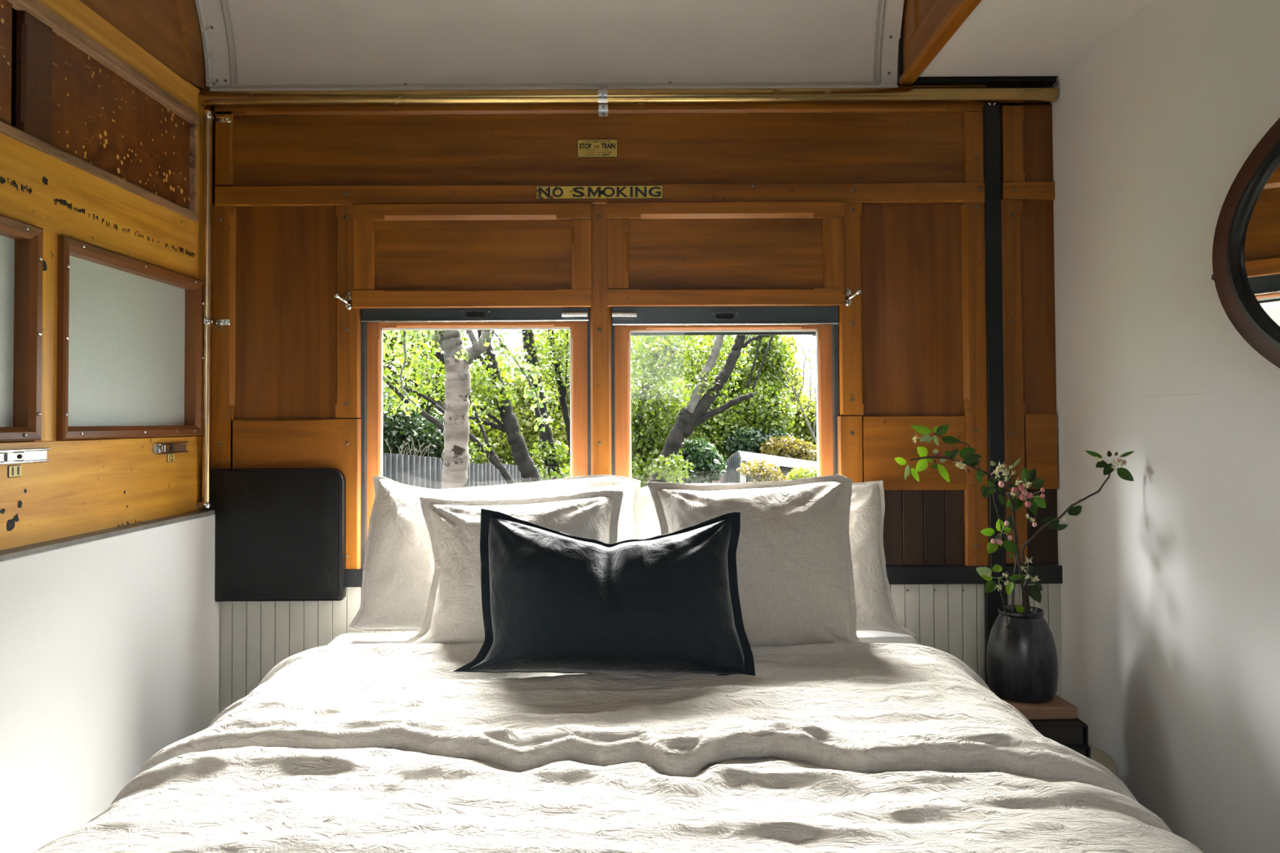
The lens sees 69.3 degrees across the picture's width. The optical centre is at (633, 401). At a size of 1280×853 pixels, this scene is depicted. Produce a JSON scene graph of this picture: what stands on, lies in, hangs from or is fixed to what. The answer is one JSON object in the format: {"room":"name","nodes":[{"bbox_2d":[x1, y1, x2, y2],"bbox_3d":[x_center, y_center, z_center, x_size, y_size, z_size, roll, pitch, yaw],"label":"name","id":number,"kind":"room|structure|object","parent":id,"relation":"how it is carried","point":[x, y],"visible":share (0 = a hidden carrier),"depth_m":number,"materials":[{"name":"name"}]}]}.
{"room":"train carriage","nodes":[
{"label":"train carriage","id":0,"kind":"room"},
{"bbox_2d":[0,0,219,852],"bbox_3d":[-1.169,-0.281,0.597,0.165,2.900,3.880,0,-1,0],"label":"wall","id":1,"kind":"structure","parent":0,"point":[102,120],"depth_m":1.92,"materials":[{"name":"white paint"}]},
{"bbox_2d":[7,464,21,477],"bbox_3d":[-1.129,0.128,1.686,0.003,0.022,0.036,0,-1,0],"label":"number plate","id":2,"kind":"object","parent":1,"relation":"attached to","point":[13,471],"visible":1,"depth_m":1.68,"materials":[{"name":"black paint"}]},
{"bbox_2d":[0,213,43,441],"bbox_3d":[-1.139,-0.133,1.451,0.052,0.402,0.595,0,-1,0],"label":"window","id":3,"kind":"structure","parent":1,"relation":"in","point":[21,243],"depth_m":1.72,"materials":[{"name":"brown wood"}]},
{"bbox_2d":[0,447,49,465],"bbox_3d":[-1.123,0.101,1.697,0.015,0.028,0.155,0,-1,0],"label":"clip","id":4,"kind":"object","parent":1,"relation":"attached to","point":[11,456],"visible":1,"depth_m":1.70,"materials":[{"name":"metal"}]},
{"bbox_2d":[56,235,204,439],"bbox_3d":[-1.139,-0.119,2.108,0.052,0.402,0.590,0,-1,0],"label":"window","id":5,"kind":"structure","parent":1,"relation":"in","point":[130,330],"depth_m":2.09,"materials":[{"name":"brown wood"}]},
{"bbox_2d":[152,441,188,454],"bbox_3d":[-1.123,0.113,2.249,0.015,0.028,0.155,0,-1,0],"label":"clip","id":6,"kind":"object","parent":1,"relation":"attached to","point":[160,448],"visible":1,"depth_m":2.23,"materials":[{"name":"metal"}]},
{"bbox_2d":[166,453,174,462],"bbox_3d":[-1.129,0.138,2.253,0.003,0.020,0.034,0,-1,0],"label":"number plate","id":7,"kind":"object","parent":1,"relation":"attached to","point":[170,457],"visible":1,"depth_m":2.25,"materials":[{"name":"black paint"}]},
{"bbox_2d":[195,0,904,90],"bbox_3d":[-0.218,-1.245,0.928,1.830,0.773,3.120,0,-1,0],"label":"ceiling","id":8,"kind":"structure","parent":0,"point":[256,45],"depth_m":2.43,"materials":[{"name":"beige paint"}]},
{"bbox_2d":[197,0,217,87],"bbox_3d":[-1.114,-1.033,2.316,0.024,0.405,0.265,0,-1,0],"label":"cable","id":9,"kind":"object","parent":8,"relation":"attached to","point":[205,29],"visible":1,"depth_m":2.42,"materials":[{"name":"white plastic"}]},
{"bbox_2d":[199,23,1062,714],"bbox_3d":[0.000,0.029,2.472,2.500,2.350,0.116,0,-1,0],"label":"wall","id":10,"kind":"structure","parent":0,"point":[389,206],"depth_m":2.44,"materials":[{"name":"brown wood"}]},
{"bbox_2d":[197,110,231,509],"bbox_3d":[-1.100,-0.239,2.416,0.084,1.035,0.035,1,-2,-36],"label":"pipe","id":11,"kind":"object","parent":10,"relation":"attached to","point":[208,116],"visible":0.99,"depth_m":2.40,"materials":[{"name":"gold metal"}]},
{"bbox_2d":[210,467,346,601],"bbox_3d":[-0.925,0.346,2.405,0.344,0.344,0.040,0,-1,0],"label":"pad","id":12,"kind":"object","parent":10,"relation":"attached to","point":[280,534],"visible":1,"depth_m":2.39,"materials":[{"name":"black leather"}]},
{"bbox_2d":[333,291,351,310],"bbox_3d":[-0.760,-0.265,2.417,0.023,0.049,0.054,-1,-1,30],"label":"coat hook","id":13,"kind":"object","parent":10,"relation":"attached to","point":[347,300],"visible":1,"depth_m":2.43,"materials":[{"name":"silver metal"}]},
{"bbox_2d":[375,219,571,289],"bbox_3d":[-0.424,-0.387,2.439,0.543,0.210,0.008,0,-1,0],"label":"panel","id":14,"kind":"object","parent":10,"relation":"attached to","point":[411,254],"depth_m":2.44,"materials":[{"name":"brown wood"}]},
{"bbox_2d":[360,307,591,568],"bbox_3d":[-0.416,0.107,2.490,0.612,0.710,0.116,0,-1,0],"label":"window","id":15,"kind":"structure","parent":10,"relation":"in","point":[371,333],"depth_m":2.46,"materials":[{"name":"orange wood"}]},
{"bbox_2d":[360,307,589,322],"bbox_3d":[-0.419,-0.243,2.439,0.600,0.066,0.029,0,-1,0],"label":"window blind","id":16,"kind":"object","parent":15,"relation":"attached to","point":[462,314],"visible":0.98,"depth_m":2.44,"materials":[{"name":"grey metal"}]},
{"bbox_2d":[577,138,617,157],"bbox_3d":[-0.097,-0.671,2.456,0.107,0.049,0.003,0,-1,0],"label":"sign","id":17,"kind":"object","parent":10,"relation":"attached to","point":[598,148],"visible":1,"depth_m":2.45,"materials":[{"name":"black paint"}]},
{"bbox_2d":[536,185,662,199],"bbox_3d":[-0.091,-0.550,2.434,0.334,0.035,0.005,0,-1,0],"label":"no smoking sign","id":18,"kind":"object","parent":10,"relation":"attached to","point":[570,192],"visible":1,"depth_m":2.44,"materials":[{"name":"gold paint"}]},
{"bbox_2d":[198,86,1058,116],"bbox_3d":[-0.013,-0.793,2.423,2.235,0.079,0.050,0,-1,0],"label":"curtain rod","id":19,"kind":"object","parent":10,"relation":"attached to","point":[602,96],"visible":1,"depth_m":2.40,"materials":[{"name":"metal"}]},
{"bbox_2d":[610,306,839,478],"bbox_3d":[0.239,0.104,2.490,0.604,0.710,0.116,0,-1,0],"label":"window","id":20,"kind":"structure","parent":10,"relation":"in","point":[826,335],"depth_m":2.47,"materials":[{"name":"orange wood"}]},
{"bbox_2d":[612,306,839,325],"bbox_3d":[0.241,-0.243,2.439,0.597,0.082,0.029,0,-1,0],"label":"window blind","id":21,"kind":"object","parent":20,"relation":"attached to","point":[716,315],"visible":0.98,"depth_m":2.44,"materials":[{"name":"grey metal"}]},
{"bbox_2d":[628,217,822,288],"bbox_3d":[0.242,-0.391,2.439,0.537,0.211,0.008,0,-1,0],"label":"panel","id":22,"kind":"object","parent":10,"relation":"attached to","point":[664,253],"depth_m":2.44,"materials":[{"name":"brown wood"}]},
{"bbox_2d":[844,287,862,306],"bbox_3d":[0.572,-0.275,2.417,0.023,0.049,0.054,0,-1,-30],"label":"coat hook","id":23,"kind":"object","parent":10,"relation":"attached to","point":[849,296],"visible":1,"depth_m":2.42,"materials":[{"name":"silver metal"}]},
{"bbox_2d":[897,14,1057,87],"bbox_3d":[0.927,-0.999,2.445,0.465,0.324,0.060,0,-1,0],"label":"trim","id":24,"kind":"structure","parent":10,"relation":"attached to","point":[995,81],"depth_m":2.42,"materials":[{"name":"black metal"}]},
{"bbox_2d":[982,104,1007,690],"bbox_3d":[0.943,0.199,2.424,0.055,1.960,0.024,0,-1,0],"label":"curtain","id":25,"kind":"object","parent":10,"relation":"attached to","point":[991,113],"visible":0.56,"depth_m":2.42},
{"bbox_2d":[899,0,982,84],"bbox_3d":[0.712,-1.282,0.559,0.037,0.820,3.762,0,-1,0],"label":"beam","id":26,"kind":"structure","parent":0,"point":[928,25],"depth_m":2.24,"materials":[{"name":"brown wood"}]},
{"bbox_2d":[919,0,1151,76],"bbox_3d":[0.930,-0.910,0.541,0.400,0.045,3.742,0,-1,0],"label":"ceiling","id":27,"kind":"structure","parent":0,"point":[999,37],"depth_m":2.15,"materials":[{"name":"white paint"}]},
{"bbox_2d":[1049,0,1279,852],"bbox_3d":[1.173,-0.143,0.593,0.124,2.600,3.880,0,-1,0],"label":"wall","id":28,"kind":"structure","parent":0,"point":[1170,588],"depth_m":1.92,"materials":[{"name":"white paint"}]},
{"bbox_2d":[1211,117,1279,368],"bbox_3d":[1.065,-0.252,1.181,0.052,0.540,0.998,0,-1,-2],"label":"oval mirror","id":29,"kind":"object","parent":28,"relation":"attached to","point":[1246,249],"visible":1,"depth_m":1.56,"materials":[{"name":"red wood"}]},
{"bbox_3d":[0.006,1.192,0.514,2.500,0.060,3.980,0,-1,0],"label":"floor","id":30,"kind":"structure","parent":0,"visible":0},
{"bbox_2d":[327,630,920,645],"bbox_3d":[-0.026,0.863,1.389,1.494,0.596,1.995,0,-1,0],"label":"bed","id":31,"kind":"object","parent":30,"relation":"on","point":[864,636],"visible":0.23,"depth_m":2.29,"materials":[{"name":"white fabric"}]},
{"bbox_2d":[348,474,640,631],"bbox_3d":[-0.336,0.380,2.289,0.745,0.385,0.167,0,-1,0],"label":"pillow","id":32,"kind":"object","parent":31,"relation":"on","point":[398,566],"visible":0.38,"depth_m":2.28,"materials":[{"name":"fabric"}]},
{"bbox_2d":[401,490,623,644],"bbox_3d":[-0.273,0.394,2.080,0.510,0.370,0.198,0,-1,0],"label":"cushion","id":33,"kind":"object","parent":31,"relation":"on","point":[454,611],"visible":0.41,"depth_m":2.08,"materials":[{"name":"fabric"}]},
{"bbox_2d":[33,641,1203,852],"bbox_3d":[-0.030,0.738,1.200,1.707,0.479,1.712,0,-1,0],"label":"duvet","id":34,"kind":"object","parent":31,"relation":"on","point":[833,747],"visible":0.93,"depth_m":1.38,"materials":[{"name":"fabric"}]},
{"bbox_2d":[453,508,755,675],"bbox_3d":[-0.060,0.386,1.868,0.600,0.321,0.223,0,-1,0],"label":"cushion","id":35,"kind":"object","parent":34,"relation":"on","point":[553,601],"visible":1,"depth_m":1.81,"materials":[{"name":"black fabric"}]},
{"bbox_2d":[646,475,862,646],"bbox_3d":[0.282,0.375,2.088,0.504,0.406,0.207,0,-1,0],"label":"cushion","id":36,"kind":"object","parent":31,"relation":"on","point":[795,578],"visible":0.65,"depth_m":2.05,"materials":[{"name":"fabric"}]},
{"bbox_2d":[633,480,917,636],"bbox_3d":[0.334,0.394,2.296,0.738,0.382,0.159,0,-1,0],"label":"pillow","id":37,"kind":"object","parent":31,"relation":"on","point":[875,609],"visible":0.24,"depth_m":2.29,"materials":[{"name":"fabric"}]},
{"bbox_2d":[1088,743,1118,777],"bbox_3d":[0.890,0.990,2.069,0.348,0.405,0.348,0,-1,0],"label":"stool","id":38,"kind":"object","parent":30,"relation":"on","point":[1097,755],"visible":0.08,"depth_m":2.03,"materials":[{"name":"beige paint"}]},
{"bbox_2d":[1066,746,1090,759],"bbox_3d":[0.886,0.769,2.083,0.215,0.038,0.155,0,-1,6],"label":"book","id":39,"kind":"object","parent":38,"relation":"on","point":[1085,751],"visible":0.11,"depth_m":2.00,"materials":[{"name":"black paper"}]},
{"bbox_2d":[1028,718,1088,746],"bbox_3d":[0.886,0.728,2.084,0.205,0.044,0.150,0,-1,3],"label":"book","id":40,"kind":"object","parent":39,"relation":"on","point":[1067,732],"visible":0.39,"depth_m":2.01,"materials":[{"name":"black fabric"}]},
{"bbox_2d":[997,694,1077,719],"bbox_3d":[0.878,0.693,2.110,0.205,0.027,0.135,0,-1,-2],"label":"block","id":41,"kind":"object","parent":40,"relation":"on","point":[1057,708],"visible":0.36,"depth_m":2.05,"materials":[{"name":"wood"}]},
{"bbox_2d":[986,604,1058,702],"bbox_3d":[0.896,0.580,2.138,0.153,0.199,0.153,0,-1,0],"label":"vase","id":42,"kind":"object","parent":41,"relation":"on","point":[1022,659],"visible":0.96,"depth_m":2.08,"materials":[{"name":"ceramic"}]},
{"bbox_2d":[894,424,1046,613],"bbox_3d":[0.770,0.367,2.103,0.369,0.628,0.068,0,-1,-5],"label":"branch","id":43,"kind":"object","parent":42,"relation":"in","point":[971,459],"visible":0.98,"depth_m":2.10,"materials":[{"name":"green plant"}]},
{"bbox_2d":[975,493,1023,629],"bbox_3d":[0.831,0.443,2.093,0.117,0.463,0.042,0,-1,-14],"label":"branch","id":44,"kind":"object","parent":42,"relation":"in","point":[985,573],"visible":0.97,"depth_m":2.10,"materials":[{"name":"green plant"}]},
{"bbox_2d":[1014,450,1133,613],"bbox_3d":[0.986,0.396,2.071,0.245,0.574,0.076,-1,-1,31],"label":"branch","id":45,"kind":"object","parent":42,"relation":"in","point":[1033,591],"visible":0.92,"depth_m":2.09,"materials":[{"name":"green plant"}]},
{"label":"outside","id":46,"kind":"structure","parent":0,"visible":0},
{"bbox_3d":[0.016,3.154,36.504,80.000,0.200,66.870,0,-1,0],"label":"ground","id":47,"kind":"structure","parent":46,"visible":0},
{"bbox_2d":[384,437,431,457],"bbox_3d":[-2.092,1.389,8.572,0.448,2.120,0.008,0,-1,0],"label":"stalks","id":48,"kind":"object","parent":47,"relation":"on","point":[411,437],"visible":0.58,"depth_m":8.59,"materials":[{"name":"plant"}]},
{"bbox_2d":[382,329,471,417],"bbox_3d":[-2.754,0.501,10.545,1.926,4.036,1.528,0,-1,0],"label":"leaves","id":49,"kind":"object","parent":47,"relation":"on","point":[431,406],"visible":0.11,"depth_m":10.31,"materials":[{"name":"green plant"}]},
{"bbox_2d":[382,391,476,463],"bbox_3d":[-2.170,1.188,9.283,1.247,2.600,0.873,0,-1,0],"label":"bush","id":50,"kind":"object","parent":47,"relation":"on","point":[397,428],"visible":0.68,"depth_m":9.05,"materials":[{"name":"green plant"}]},
{"bbox_2d":[382,329,542,482],"bbox_3d":[-1.236,0.678,7.479,1.791,3.628,1.763,-2,-2,44],"label":"tree","id":51,"kind":"object","parent":47,"relation":"on","point":[495,390],"visible":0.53,"depth_m":7.42,"materials":[{"name":"green plant"}]},
{"bbox_2d":[382,329,553,488],"bbox_3d":[-1.003,0.770,4.580,1.443,3.274,0.963,0,-1,0],"label":"tree","id":52,"kind":"object","parent":47,"relation":"on","point":[456,358],"visible":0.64,"depth_m":4.54,"materials":[{"name":"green plant"}]},
{"bbox_2d":[434,394,515,484],"bbox_3d":[-0.485,1.157,6.487,1.827,2.612,0.279,0,-1,0],"label":"tree","id":53,"kind":"object","parent":47,"relation":"on","point":[489,454],"visible":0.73,"depth_m":6.48,"materials":[{"name":"green plant"}]},
{"bbox_2d":[382,453,570,488],"bbox_3d":[-1.712,1.333,8.147,0.047,2.209,6.980,-1,-1,17],"label":"corrugated fence","id":54,"kind":"object","parent":47,"relation":"on","point":[425,472],"visible":0.15,"depth_m":7.98,"materials":[{"name":"metal"}]},
{"bbox_2d":[467,355,537,465],"bbox_3d":[-1.851,0.972,11.745,1.328,3.137,1.526,0,-1,0],"label":"bush","id":55,"kind":"object","parent":47,"relation":"on","point":[503,450],"visible":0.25,"depth_m":11.65,"materials":[{"name":"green plant"}]},
{"bbox_2d":[508,329,570,469],"bbox_3d":[-1.187,0.730,12.271,1.546,3.640,1.520,0,-1,6],"label":"tree","id":56,"kind":"object","parent":47,"relation":"on","point":[558,430],"visible":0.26,"depth_m":12.10,"materials":[{"name":"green plant"}]},
{"bbox_2d":[514,329,570,480],"bbox_3d":[-0.953,0.584,8.476,1.938,3.842,1.576,0,-1,0],"label":"tree","id":57,"kind":"object","parent":47,"relation":"on","point":[549,450],"visible":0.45,"depth_m":8.45,"materials":[{"name":"green plant"}]},
{"bbox_2d":[524,329,570,457],"bbox_3d":[-0.656,0.626,9.094,1.382,3.767,1.149,0,-1,0],"label":"tree","id":58,"kind":"object","parent":47,"relation":"on","point":[557,375],"visible":0.3,"depth_m":9.07,"materials":[{"name":"green plant"}]},
{"bbox_2d":[568,331,711,470],"bbox_3d":[0.017,0.593,8.475,1.592,3.780,1.188,0,-1,3],"label":"tree","id":59,"kind":"object","parent":47,"relation":"on","point":[647,387],"visible":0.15,"depth_m":8.33,"materials":[{"name":"green plant"}]},
{"bbox_2d":[631,377,703,488],"bbox_3d":[0.165,1.106,8.580,0.846,2.710,1.665,-1,-1,17],"label":"bush","id":60,"kind":"object","parent":47,"relation":"on","point":[644,466],"visible":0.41,"depth_m":8.35,"materials":[{"name":"green plant"}]},
{"bbox_2d":[671,437,727,484],"bbox_3d":[0.602,1.409,8.973,0.608,2.116,0.552,0,-1,0],"label":"bush","id":61,"kind":"object","parent":47,"relation":"on","point":[708,464],"visible":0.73,"depth_m":8.83,"materials":[{"name":"green plant"}]},
{"bbox_2d":[702,475,722,483],"bbox_3d":[0.929,1.687,11.581,0.364,1.626,0.030,0,-1,0],"label":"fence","id":62,"kind":"object","parent":47,"relation":"on","point":[720,481],"visible":0.02,"depth_m":11.58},
{"bbox_2d":[631,334,797,462],"bbox_3d":[1.115,0.605,14.254,2.806,3.959,1.811,0,-1,0],"label":"tree","id":63,"kind":"object","parent":47,"relation":"on","point":[762,411],"visible":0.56,"depth_m":13.82,"materials":[{"name":"green plant"}]},
{"bbox_2d":[631,334,815,486],"bbox_3d":[0.478,0.707,7.047,2.397,3.546,1.258,0,-1,0],"label":"tree","id":64,"kind":"object","parent":47,"relation":"on","point":[667,464],"visible":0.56,"depth_m":6.99,"materials":[{"name":"green plant"}]},
{"bbox_2d":[721,426,791,454],"bbox_3d":[1.817,1.461,13.569,1.076,2.204,0.841,0,-1,0],"label":"bush","id":65,"kind":"object","parent":47,"relation":"on","point":[752,443],"visible":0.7,"depth_m":13.37,"materials":[{"name":"green plant"}]},
{"bbox_2d":[737,459,790,483],"bbox_3d":[1.495,1.577,10.565,0.653,1.839,0.417,0,-1,0],"label":"bush","id":66,"kind":"object","parent":47,"relation":"on","point":[757,469],"visible":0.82,"depth_m":10.52,"materials":[{"name":"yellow plant"}]},
{"bbox_2d":[722,450,817,483],"bbox_3d":[1.707,1.581,12.368,1.224,1.865,3.600,0,-1,0],"label":"fence","id":67,"kind":"object","parent":47,"relation":"on","point":[731,475],"visible":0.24,"depth_m":11.56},
{"bbox_2d":[758,435,817,462],"bbox_3d":[2.230,1.520,13.166,0.907,2.062,0.629,0,-1,0],"label":"bush","id":68,"kind":"object","parent":47,"relation":"on","point":[793,448],"visible":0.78,"depth_m":13.02,"materials":[{"name":"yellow plant"}]},
{"bbox_2d":[773,337,817,445],"bbox_3d":[2.539,0.852,11.991,1.470,3.411,0.586,0,-1,0],"label":"tree","id":69,"kind":"object","parent":47,"relation":"on","point":[798,400],"visible":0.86,"depth_m":12.00,"materials":[{"name":"green plant"}]},
{"bbox_2d":[777,334,817,462],"bbox_3d":[2.838,0.694,15.498,1.472,3.817,1.072,0,-1,0],"label":"tree","id":70,"kind":"object","parent":47,"relation":"on","point":[797,430],"visible":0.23,"depth_m":15.24,"materials":[{"name":"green plant"}]},
{"bbox_2d":[786,466,817,479],"bbox_3d":[1.931,1.608,10.365,0.454,1.761,0.415,0,-1,0],"label":"bush","id":71,"kind":"object","parent":47,"relation":"on","point":[802,473],"visible":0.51,"depth_m":10.31,"materials":[{"name":"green plant"}]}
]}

